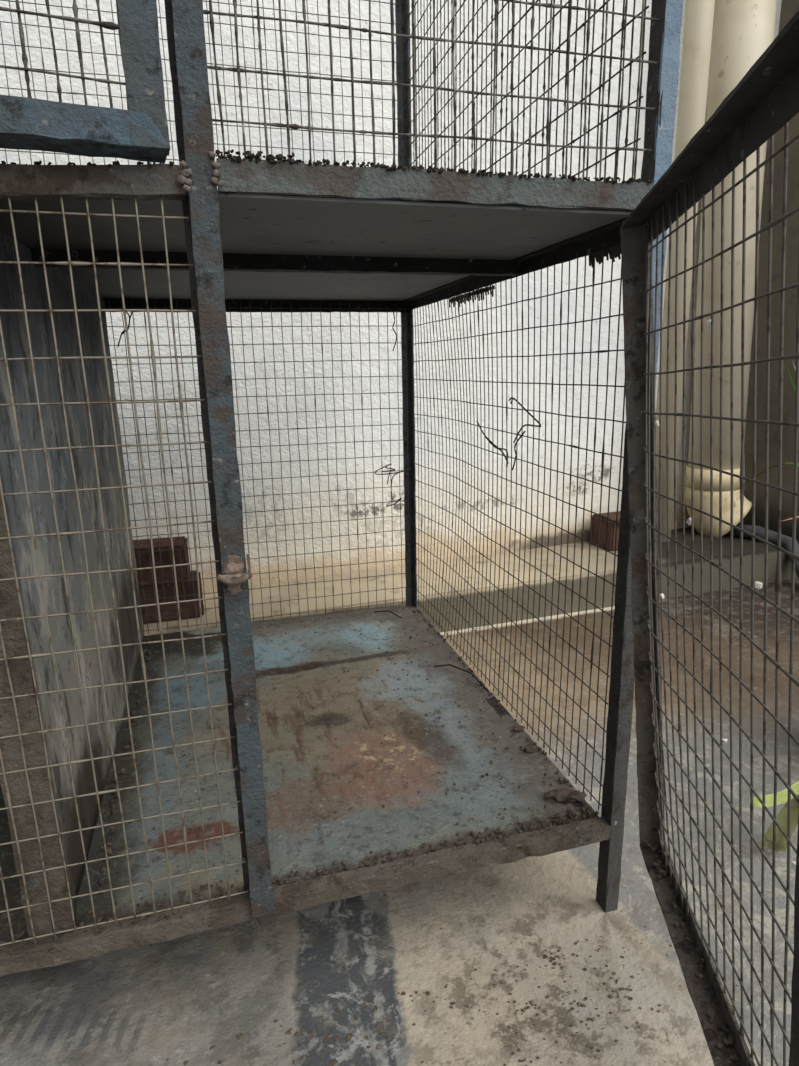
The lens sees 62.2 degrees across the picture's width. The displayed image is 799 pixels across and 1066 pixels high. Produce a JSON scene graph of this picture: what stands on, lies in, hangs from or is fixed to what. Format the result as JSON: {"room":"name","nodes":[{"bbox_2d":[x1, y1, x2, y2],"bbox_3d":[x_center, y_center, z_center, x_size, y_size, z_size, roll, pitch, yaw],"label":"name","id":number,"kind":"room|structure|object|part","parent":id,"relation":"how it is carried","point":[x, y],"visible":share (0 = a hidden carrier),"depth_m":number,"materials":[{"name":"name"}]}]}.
{"room":"outdoor courtyard","nodes":[
{"label":"outdoor courtyard","id":0,"kind":"room"},
{"bbox_2d":[0,0,781,593],"bbox_3d":[-0.374,-0.768,1.096,2.757,1.950,0.078,-7,15,-21],"label":"wall","id":1,"kind":"structure","parent":0,"point":[379,352],"depth_m":1.29,"materials":[{"name":"white paint"}]},
{"bbox_2d":[656,0,714,541],"bbox_3d":[0.601,-0.877,1.359,0.053,1.839,0.053,-5,14,-15],"label":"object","id":2,"kind":"object","parent":1,"relation":"attached to","point":[699,14],"visible":0.61,"depth_m":1.40,"materials":[{"name":"plastic"}]},
{"bbox_2d":[685,0,776,537],"bbox_3d":[0.732,-0.864,1.405,0.215,1.831,0.148,-5,14,-15],"label":"drain pipe","id":3,"kind":"object","parent":1,"relation":"attached to","point":[743,30],"visible":0.61,"depth_m":1.45,"materials":[{"name":"white plastic"}]},
{"bbox_2d":[0,578,798,1065],"bbox_3d":[0.349,0.386,0.522,3.640,0.039,3.120,-5,14,-15],"label":"floor","id":4,"kind":"structure","parent":0,"point":[177,999],"depth_m":0.57,"materials":[{"name":"grey concrete"}]},
{"bbox_2d":[0,0,798,1065],"bbox_3d":[-0.230,-0.177,0.515,0.797,1.080,0.911,-5,14,-15],"label":"cage","id":5,"kind":"object","parent":4,"relation":"on","point":[161,787],"visible":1,"depth_m":0.51,"materials":[{"name":"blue metal"}]},
{"bbox_3d":[-0.263,0.051,0.422,0.017,0.496,0.017,-5,14,-15],"label":"post","id":6,"kind":"part","parent":5,"relation":"part of","materials":[{"name":"metal"}]},
{"bbox_3d":[-0.318,-0.201,0.299,0.404,0.018,0.029,-7,15,-22],"label":"door rail","id":7,"kind":"part","parent":5,"relation":"part of","materials":[{"name":"blue metal"}]},
{"bbox_3d":[-0.351,-0.176,0.332,0.469,0.036,0.016,-5,14,-15],"label":"rail","id":8,"kind":"part","parent":5,"relation":"part of","materials":[{"name":"metal"}]},
{"bbox_3d":[-0.116,-0.187,0.393,0.017,1.007,0.014,-5,14,-15],"label":"post","id":9,"kind":"part","parent":5,"relation":"part of","materials":[{"name":"blue metal"}]},
{"bbox_3d":[-0.356,-0.319,0.920,0.781,0.021,0.021,-5,14,-15],"label":"rail","id":10,"kind":"part","parent":5,"relation":"part of","materials":[{"name":"metal"}]},
{"bbox_2d":[0,605,610,976],"bbox_3d":[-0.269,0.227,0.766,0.782,0.025,0.601,-5,14,-15],"label":"tray","id":11,"kind":"object","parent":5,"relation":"on","point":[389,764],"depth_m":0.64,"materials":[{"name":"metal"}]},
{"bbox_2d":[0,191,630,300],"bbox_3d":[-0.279,-0.260,0.646,0.776,0.002,0.597,-5,14,-15],"label":"shelf","id":12,"kind":"object","parent":5,"relation":"attached to","point":[521,232],"depth_m":0.51,"materials":[{"name":"grey metal"}]},
{"bbox_3d":[0.012,-0.310,1.029,0.016,1.080,0.016,-5,14,-15],"label":"post","id":13,"kind":"part","parent":5,"relation":"part of","materials":[{"name":"grey metal"}]},
{"bbox_3d":[0.034,-0.223,0.430,0.295,0.018,0.016,-5,14,-15],"label":"rail","id":14,"kind":"part","parent":5,"relation":"part of","materials":[{"name":"metal"}]},
{"bbox_3d":[0.090,-0.284,0.745,0.014,0.014,0.598,-5,14,-15],"label":"rail","id":15,"kind":"part","parent":5,"relation":"part of","materials":[{"name":"metal"}]},
{"bbox_3d":[0.184,-0.176,0.478,0.014,1.080,0.003,-5,14,-15],"label":"post","id":16,"kind":"part","parent":5,"relation":"part of","materials":[{"name":"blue metal"}]},
{"bbox_3d":[0.186,0.276,0.401,0.017,0.027,0.280,1,14,7],"label":"door rail","id":17,"kind":"part","parent":5,"relation":"part of","materials":[{"name":"metal"}]},
{"bbox_3d":[0.139,-0.170,0.304,0.018,0.026,0.293,1,14,7],"label":"door rail","id":18,"kind":"part","parent":5,"relation":"part of","materials":[{"name":"metal"}]},
{"bbox_2d":[166,926,737,1065],"bbox_3d":[0.081,0.389,0.446,0.507,0.002,0.224,-5,14,-15],"label":"droppings","id":19,"kind":"object","parent":4,"relation":"on","point":[297,1034],"visible":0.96,"depth_m":0.51},
{"bbox_2d":[727,524,798,577],"bbox_3d":[0.861,0.053,1.498,0.078,0.111,0.263,-6,15,-19],"label":"hose","id":20,"kind":"object","parent":4,"relation":"on","point":[786,541],"visible":0.53,"depth_m":1.51,"materials":[{"name":"grey rubber"}]},
{"bbox_2d":[735,360,798,851],"bbox_3d":[0.578,0.047,0.772,0.489,0.488,0.413,-1,14,2],"label":"potted plant","id":21,"kind":"object","parent":4,"relation":"on","point":[782,796],"visible":0.66,"depth_m":0.65,"materials":[{"name":"green plant"}]},
{"bbox_2d":[738,0,798,543],"bbox_3d":[1.071,-0.877,1.419,0.367,1.950,0.336,-5,14,-15],"label":"wall","id":22,"kind":"structure","parent":0,"point":[789,8],"depth_m":1.56,"materials":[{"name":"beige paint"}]},
{"bbox_2d":[27,527,797,648],"bbox_3d":[-0.340,0.181,1.157,2.680,0.078,0.250,-7,15,-21],"label":"floor","id":23,"kind":"structure","parent":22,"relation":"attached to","point":[346,587],"depth_m":1.32,"materials":[{"name":"beige concrete"}]},
{"bbox_2d":[139,570,204,623],"bbox_3d":[-0.420,0.112,1.142,0.154,0.065,0.075,-5,15,-17],"label":"brick","id":24,"kind":"object","parent":23,"relation":"on","point":[168,590],"visible":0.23,"depth_m":1.12,"materials":[{"name":"brick"}]},
{"bbox_2d":[133,536,189,586],"bbox_3d":[-0.438,0.050,1.121,0.155,0.065,0.076,-5,14,-15],"label":"brick","id":25,"kind":"object","parent":24,"relation":"on","point":[143,543],"visible":0.49,"depth_m":1.10,"materials":[{"name":"brick"}]},
{"bbox_2d":[591,511,619,550],"bbox_3d":[0.511,-0.007,1.531,0.112,0.072,0.079,-7,15,-21],"label":"brick","id":26,"kind":"object","parent":23,"relation":"on","point":[612,515],"visible":0.41,"depth_m":1.50,"materials":[{"name":"brick"}]}
]}

